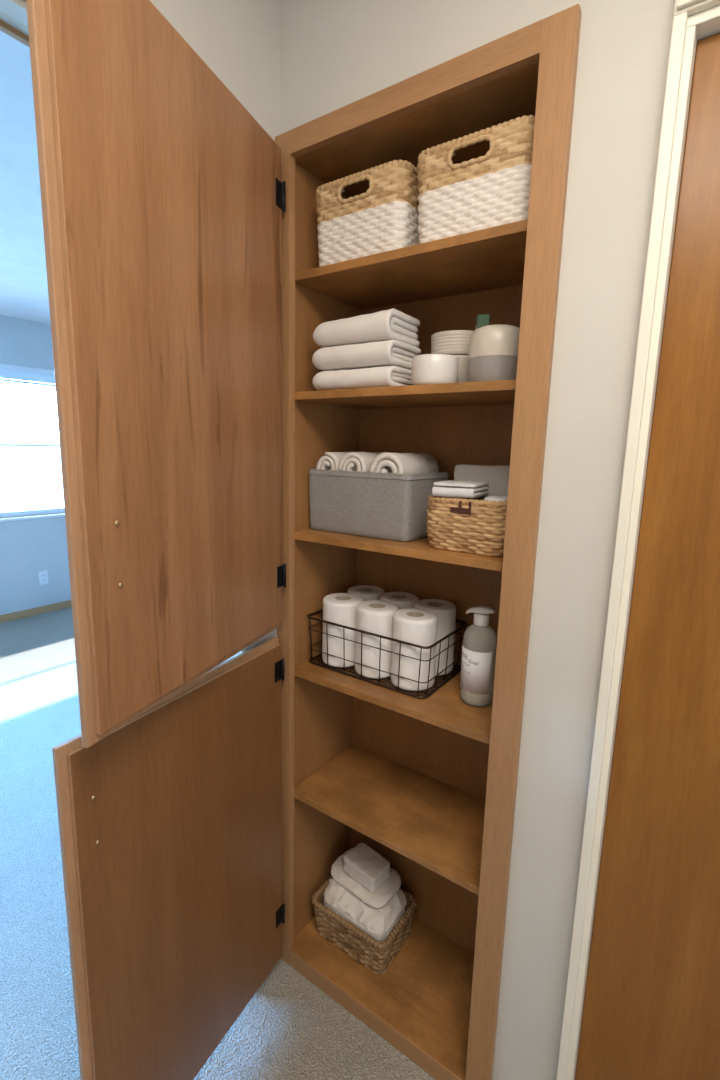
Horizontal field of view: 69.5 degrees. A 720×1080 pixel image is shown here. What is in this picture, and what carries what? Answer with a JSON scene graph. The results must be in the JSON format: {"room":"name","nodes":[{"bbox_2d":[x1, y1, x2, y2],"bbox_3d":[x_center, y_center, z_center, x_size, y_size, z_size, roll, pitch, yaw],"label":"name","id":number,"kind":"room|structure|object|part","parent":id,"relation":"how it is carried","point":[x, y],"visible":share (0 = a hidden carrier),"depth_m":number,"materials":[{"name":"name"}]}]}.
{"room":"hallway","nodes":[
{"label":"hallway","id":0,"kind":"room"},
{"bbox_2d":[0,31,50,324],"bbox_3d":[-0.877,-1.231,1.148,6.610,0.080,5.500,8,12,34],"label":"ceiling","id":1,"kind":"structure","parent":0,"point":[23,273],"depth_m":2.06,"materials":[{"name":"paint"}]},
{"bbox_2d":[0,315,70,614],"bbox_3d":[-3.579,-0.386,3.200,0.120,2.420,5.300,8,12,34],"label":"wall","id":2,"kind":"structure","parent":0,"point":[29,547],"depth_m":4.31,"materials":[{"name":"paint"}]},
{"bbox_2d":[0,364,54,386],"bbox_3d":[-3.492,-1.154,3.079,0.040,0.130,3.780,8,12,34],"label":"window blind","id":3,"kind":"object","parent":2,"relation":"attached to","point":[8,372],"visible":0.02,"depth_m":4.19,"materials":[{"name":"white plastic"}]},
{"bbox_3d":[-3.491,-1.199,3.071,0.040,0.040,3.780,8,12,34],"label":"head rail","id":4,"kind":"part","parent":3,"relation":"part of","materials":[{"name":"white plastic"}]},
{"bbox_3d":[-3.494,-1.099,3.089,0.028,0.018,3.770,8,12,34],"label":"rail","id":5,"kind":"part","parent":3,"relation":"part of","materials":[{"name":"white plastic"}]},
{"bbox_2d":[0,444,64,521],"bbox_3d":[-3.520,-0.616,3.184,0.120,1.227,3.860,8,12,34],"label":"window","id":6,"kind":"structure","parent":2,"relation":"in","point":[52,512],"depth_m":4.34,"materials":[{"name":"white plastic"}]},
{"bbox_3d":[-3.545,-0.611,3.203,0.011,0.015,3.720,8,12,34],"label":"meeting rail","id":7,"kind":"part","parent":6,"relation":"part of","materials":[{"name":"white plastic"}]},
{"bbox_3d":[-3.509,-0.019,3.271,0.060,0.022,3.860,8,12,34],"label":"sill","id":8,"kind":"part","parent":6,"relation":"part of","materials":[{"name":"white plastic"}]},
{"bbox_3d":[-3.544,-0.631,3.199,0.060,1.205,3.800,8,12,34],"label":"frame","id":9,"kind":"part","parent":6,"relation":"part of","materials":[{"name":"white plastic"}]},
{"bbox_2d":[0,600,71,622],"bbox_3d":[-3.551,0.783,3.366,0.014,0.062,5.300,8,12,34],"label":"baseboard","id":10,"kind":"structure","parent":2,"relation":"attached to","point":[66,604],"depth_m":4.44,"materials":[{"name":"brown wood"}]},
{"bbox_2d":[38,571,47,584],"bbox_3d":[-2.728,0.326,4.471,0.010,0.116,0.072,8,12,34],"label":"wall outlet","id":11,"kind":"object","parent":2,"relation":"attached to","point":[43,575],"visible":1,"depth_m":4.47,"materials":[{"name":"white plastic"}]},
{"bbox_2d":[150,0,279,650],"bbox_3d":[-0.457,0.065,1.054,0.110,2.420,5.300,8,12,34],"label":"wall","id":12,"kind":"structure","parent":0,"point":[238,40],"depth_m":1.05,"materials":[{"name":"paint"}]},
{"bbox_2d":[0,20,29,47],"bbox_3d":[-0.621,0.203,0.955,0.014,2.175,0.975,8,12,34],"label":"trim","id":13,"kind":"structure","parent":12,"relation":"attached to","point":[6,28],"depth_m":0.83,"materials":[{"name":"brown wood"}]},
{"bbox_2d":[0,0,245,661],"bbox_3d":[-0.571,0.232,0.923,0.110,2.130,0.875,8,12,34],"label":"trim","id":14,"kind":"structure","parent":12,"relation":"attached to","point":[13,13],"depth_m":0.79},
{"bbox_2d":[0,607,435,1079],"bbox_3d":[-0.936,1.216,1.577,6.610,0.050,5.500,8,12,34],"label":"floor","id":15,"kind":"structure","parent":0,"point":[290,1029],"depth_m":1.48,"materials":[{"name":"beige carpet"}]},
{"bbox_2d":[26,0,581,1079],"bbox_3d":[-0.033,0.219,1.039,0.636,2.140,0.905,8,12,34],"label":"closet","id":16,"kind":"object","parent":15,"relation":"on","point":[205,801],"visible":0.94,"depth_m":1.03,"materials":[{"name":"brown wood"}]},
{"bbox_3d":[-0.290,-0.273,0.944,0.021,1.089,0.586,5,11,19],"label":"closet door","id":17,"kind":"part","parent":16,"relation":"part of","materials":[{"name":"brown wood"}]},
{"bbox_3d":[-0.354,0.755,1.149,0.021,0.949,0.578,7,11,27],"label":"closet door","id":18,"kind":"part","parent":16,"relation":"part of","materials":[{"name":"brown wood"}]},
{"bbox_3d":[-0.102,0.148,1.448,0.018,2.135,0.284,8,12,34],"label":"panel","id":19,"kind":"part","parent":16,"relation":"part of","materials":[{"name":"brown wood"}]},
{"bbox_2d":[312,366,411,390],"bbox_3d":[0.010,-0.368,1.204,0.223,0.046,0.145,8,12,34],"label":"folded towel","id":20,"kind":"object","parent":16,"relation":"on","point":[387,376],"visible":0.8,"depth_m":1.14,"materials":[{"name":"white fabric"}]},
{"bbox_2d":[312,339,420,370],"bbox_3d":[0.009,-0.419,1.200,0.222,0.051,0.140,8,12,34],"label":"folded towel","id":21,"kind":"object","parent":20,"relation":"on","point":[394,352],"visible":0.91,"depth_m":1.14,"materials":[{"name":"white fabric"}]},
{"bbox_2d":[313,308,419,346],"bbox_3d":[0.010,-0.476,1.194,0.217,0.062,0.146,8,12,34],"label":"folded towel","id":22,"kind":"object","parent":21,"relation":"on","point":[391,324],"visible":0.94,"depth_m":1.13,"materials":[{"name":"white fabric"}]},
{"bbox_2d":[312,875,416,973],"bbox_3d":[0.011,1.108,1.533,0.269,0.115,0.203,8,12,34],"label":"wicker basket","id":23,"kind":"object","parent":16,"relation":"on","point":[375,956],"visible":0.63,"depth_m":1.46,"materials":[{"name":"brown wicker"}]},
{"bbox_2d":[324,879,406,941],"bbox_3d":[0.011,1.083,1.529,0.227,0.155,0.167,8,12,34],"label":"sheet","id":24,"kind":"object","parent":23,"relation":"in","point":[377,923],"visible":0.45,"depth_m":1.47,"materials":[{"name":"white fabric"}]},
{"bbox_2d":[331,848,400,907],"bbox_3d":[0.016,0.994,1.539,0.203,0.030,0.142,9,12,37],"label":"sheet","id":25,"kind":"object","parent":24,"relation":"on","point":[381,896],"visible":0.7,"depth_m":1.50,"materials":[{"name":"white fabric"}]},
{"bbox_2d":[343,842,389,891],"bbox_3d":[0.020,0.958,1.522,0.121,0.055,0.087,10,13,41],"label":"folded pillowcase","id":26,"kind":"object","parent":25,"relation":"on","point":[362,863],"visible":1,"depth_m":1.50,"materials":[{"name":"white fabric"}]},
{"bbox_2d":[316,159,418,266],"bbox_3d":[0.052,-0.697,1.190,0.243,0.174,0.234,8,12,34],"label":"storage basket","id":27,"kind":"object","parent":16,"relation":"on","point":[384,218],"visible":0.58,"depth_m":1.08,"materials":[{"name":"white wicker"}]},
{"bbox_2d":[309,469,448,541],"bbox_3d":[0.046,-0.100,1.324,0.300,0.154,0.212,8,12,34],"label":"fabric bin","id":28,"kind":"object","parent":16,"relation":"on","point":[387,506],"visible":0.81,"depth_m":1.22,"materials":[{"name":"grey fabric"}]},
{"bbox_2d":[316,451,362,469],"bbox_3d":[-0.032,-0.194,1.360,0.075,0.078,0.179,8,12,34],"label":"rolled towel","id":29,"kind":"object","parent":28,"relation":"in","point":[331,461],"visible":0.16,"depth_m":1.29,"materials":[{"name":"white fabric"}]},
{"bbox_2d":[338,452,380,471],"bbox_3d":[0.031,-0.185,1.319,0.082,0.075,0.185,8,12,34],"label":"rolled towel","id":30,"kind":"object","parent":28,"relation":"in","point":[354,461],"visible":0.41,"depth_m":1.25,"materials":[{"name":"white fabric"}]},
{"bbox_2d":[307,609,466,698],"bbox_3d":[0.068,0.271,1.375,0.369,0.131,0.231,8,12,34],"label":"wire basket","id":31,"kind":"object","parent":16,"relation":"on","point":[455,672],"visible":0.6,"depth_m":1.28,"materials":[{"name":"brown metal"}]},
{"bbox_2d":[322,593,362,666],"bbox_3d":[-0.047,0.238,1.385,0.107,0.175,0.108,5,10,17],"label":"toilet roll","id":32,"kind":"object","parent":31,"relation":"in","point":[339,608],"visible":0.83,"depth_m":1.34,"materials":[{"name":"paper"}]},
{"bbox_2d":[347,585,384,601],"bbox_3d":[0.015,0.225,1.471,0.108,0.175,0.107,-3,11,-24],"label":"toilet roll","id":33,"kind":"object","parent":31,"relation":"in","point":[366,592],"visible":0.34,"depth_m":1.43,"materials":[{"name":"paper"}]},
{"bbox_2d":[355,600,398,678],"bbox_3d":[0.042,0.251,1.323,0.108,0.175,0.107,11,14,44],"label":"toilet roll","id":34,"kind":"object","parent":31,"relation":"in","point":[373,616],"visible":0.8,"depth_m":1.28,"materials":[{"name":"paper"}]},
{"bbox_2d":[379,592,418,609],"bbox_3d":[0.104,0.237,1.410,0.107,0.175,0.108,2,10,3],"label":"toilet roll","id":35,"kind":"object","parent":31,"relation":"in","point":[402,600],"visible":0.31,"depth_m":1.37,"materials":[{"name":"paper"}]},
{"bbox_2d":[391,608,437,690],"bbox_3d":[0.131,0.264,1.262,0.108,0.175,0.107,-2,10,-18],"label":"toilet roll","id":36,"kind":"object","parent":31,"relation":"in","point":[417,626],"visible":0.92,"depth_m":1.22,"materials":[{"name":"paper"}]},
{"bbox_2d":[414,599,455,675],"bbox_3d":[0.193,0.250,1.349,0.108,0.175,0.107,7,11,29],"label":"toilet roll","id":37,"kind":"object","parent":31,"relation":"in","point":[445,611],"visible":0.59,"depth_m":1.31,"materials":[{"name":"paper"}]},
{"bbox_2d":[294,744,484,895],"bbox_3d":[0.117,0.707,1.381,0.549,0.018,0.284,8,12,34],"label":"shelf","id":38,"kind":"object","parent":16,"relation":"attached to","point":[435,821],"depth_m":1.37,"materials":[{"name":"brown wood"}]},
{"bbox_2d":[294,657,492,744],"bbox_3d":[0.126,0.359,1.319,0.549,0.018,0.284,8,12,34],"label":"shelf","id":39,"kind":"object","parent":16,"relation":"attached to","point":[445,709],"depth_m":1.20,"materials":[{"name":"brown wood"}]},
{"bbox_2d":[295,528,502,571],"bbox_3d":[0.134,0.002,1.257,0.549,0.018,0.284,8,12,34],"label":"shelf","id":40,"kind":"object","parent":16,"relation":"attached to","point":[419,548],"depth_m":1.14,"materials":[{"name":"brown wood"}]},
{"bbox_2d":[295,379,515,408],"bbox_3d":[0.142,-0.330,1.199,0.549,0.018,0.284,8,12,34],"label":"shelf","id":41,"kind":"object","parent":16,"relation":"attached to","point":[498,394],"depth_m":1.15,"materials":[{"name":"brown wood"}]},
{"bbox_2d":[295,219,527,309],"bbox_3d":[0.148,-0.590,1.153,0.549,0.018,0.284,8,12,34],"label":"shelf","id":42,"kind":"object","parent":16,"relation":"attached to","point":[487,262],"depth_m":1.13,"materials":[{"name":"brown wood"}]},
{"bbox_3d":[0.154,-0.838,1.110,0.550,0.018,0.285,8,12,34],"label":"panel","id":43,"kind":"part","parent":16,"relation":"part of","materials":[{"name":"brown wood"}]},
{"bbox_3d":[0.052,0.200,1.159,0.636,2.140,0.019,8,12,34],"label":"frame","id":44,"kind":"part","parent":16,"relation":"part of","materials":[{"name":"brown wood"}]},
{"bbox_2d":[411,354,458,384],"bbox_3d":[0.156,-0.350,1.087,0.097,0.060,0.097,8,12,34],"label":"bowl","id":45,"kind":"object","parent":16,"relation":"on","point":[426,368],"visible":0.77,"depth_m":1.05,"materials":[{"name":"white ceramic"}]},
{"bbox_3d":[0.215,0.163,1.408,0.586,2.135,0.010,8,12,34],"label":"panel","id":46,"kind":"part","parent":16,"relation":"part of","materials":[{"name":"brown wood"}]},
{"bbox_2d":[454,355,467,382],"bbox_3d":[0.219,-0.373,1.185,0.118,0.075,0.118,8,12,34],"label":"bowl","id":47,"kind":"object","parent":16,"relation":"on","point":[463,359],"visible":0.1,"depth_m":1.13,"materials":[{"name":"white ceramic"}]},
{"bbox_2d":[431,330,473,354],"bbox_3d":[0.220,-0.436,1.174,0.119,0.051,0.119,8,12,34],"label":"bowl","id":48,"kind":"object","parent":47,"relation":"on","point":[451,342],"visible":0.45,"depth_m":1.12,"materials":[{"name":"white ceramic"}]},
{"bbox_2d":[426,495,506,556],"bbox_3d":[0.267,-0.041,1.141,0.193,0.113,0.209,8,12,34],"label":"wicker basket","id":49,"kind":"object","parent":16,"relation":"on","point":[457,524],"visible":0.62,"depth_m":1.06,"materials":[{"name":"brown wicker"}]},
{"bbox_2d":[432,480,488,497],"bbox_3d":[0.219,-0.111,1.119,0.088,0.030,0.137,6,11,25],"label":"folded cloth","id":50,"kind":"object","parent":49,"relation":"on","point":[462,489],"visible":1,"depth_m":1.07,"materials":[{"name":"white fabric"}]},
{"bbox_3d":[0.268,-0.036,1.145,0.147,0.095,0.159,8,12,34],"label":"folded cloth","id":51,"kind":"object","parent":49,"relation":"in","visible":0},
{"bbox_2d":[454,465,509,498],"bbox_3d":[0.289,-0.133,1.196,0.151,0.079,0.029,7,12,31],"label":"folded cloth","id":52,"kind":"object","parent":51,"relation":"on","point":[497,477],"visible":0.46,"depth_m":1.18,"materials":[{"name":"grey fabric"}]},
{"bbox_2d":[484,496,507,501],"bbox_3d":[0.286,-0.081,1.069,0.052,0.020,0.068,7,11,29],"label":"cloth","id":53,"kind":"object","parent":51,"relation":"on","point":[490,498],"visible":0.46,"depth_m":1.05,"materials":[{"name":"white fabric"}]},
{"bbox_2d":[417,115,534,243],"bbox_3d":[0.264,-0.666,1.045,0.243,0.174,0.234,8,12,34],"label":"storage basket","id":54,"kind":"object","parent":16,"relation":"on","point":[492,189],"visible":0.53,"depth_m":0.95,"materials":[{"name":"white wicker"}]},
{"bbox_2d":[460,605,496,706],"bbox_3d":[0.272,0.261,1.185,0.076,0.228,0.076,8,12,34],"label":"soap bottle","id":55,"kind":"object","parent":16,"relation":"on","point":[479,647],"visible":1,"depth_m":1.16,"materials":[{"name":"white plastic"}]},
{"bbox_2d":[462,651,478,673],"bbox_3d":[0.245,0.278,1.168,0.009,0.043,0.050,-6,12,-36],"label":"print","id":56,"kind":"object","parent":55,"relation":"attached to","point":[470,659],"depth_m":1.16},
{"bbox_2d":[467,314,519,381],"bbox_3d":[0.273,-0.378,1.041,0.108,0.136,0.108,8,12,34],"label":"canister","id":57,"kind":"object","parent":16,"relation":"on","point":[493,349],"visible":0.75,"depth_m":1.00,"materials":[{"name":"white ceramic"}]},
{"bbox_3d":[0.046,-0.075,1.327,0.268,0.092,0.178,8,12,34],"label":"folded towel","id":58,"kind":"object","parent":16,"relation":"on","visible":0},
{"bbox_2d":[369,452,438,473],"bbox_3d":[0.110,-0.163,1.268,0.096,0.100,0.192,8,12,34],"label":"rolled towel","id":59,"kind":"object","parent":58,"relation":"on","point":[398,463],"visible":0.5,"depth_m":1.20,"materials":[{"name":"white fabric"}]},
{"bbox_2d":[280,0,674,1079],"bbox_3d":[0.893,0.171,0.631,2.600,2.420,0.100,8,12,34],"label":"wall","id":60,"kind":"structure","parent":0,"point":[335,54],"depth_m":0.92,"materials":[{"name":"paint"}]},
{"bbox_2d":[556,12,687,1079],"bbox_3d":[0.763,0.337,0.674,0.842,2.072,0.021,8,12,34],"label":"trim","id":61,"kind":"structure","parent":60,"relation":"attached to","point":[679,25],"depth_m":0.83,"materials":[{"name":"white wood"}]},
{"bbox_2d":[566,5,719,1079],"bbox_3d":[0.781,0.328,0.729,0.780,2.072,0.109,8,12,34],"label":"trim","id":62,"kind":"structure","parent":60,"relation":"attached to","point":[704,24],"depth_m":0.83,"materials":[{"name":"white wood"}]},
{"bbox_2d":[575,33,719,1079],"bbox_3d":[0.778,0.331,0.724,0.751,2.043,0.036,8,12,34],"label":"door","id":63,"kind":"structure","parent":60,"relation":"in","point":[651,1008],"depth_m":0.88,"materials":[{"name":"brown wood"}]},
{"bbox_2d":[673,0,719,16],"bbox_3d":[0.786,-0.707,0.488,0.842,0.050,0.029,8,12,34],"label":"trim","id":64,"kind":"structure","parent":60,"relation":"attached to","point":[692,7],"depth_m":0.71,"materials":[{"name":"white paint"}]}
]}

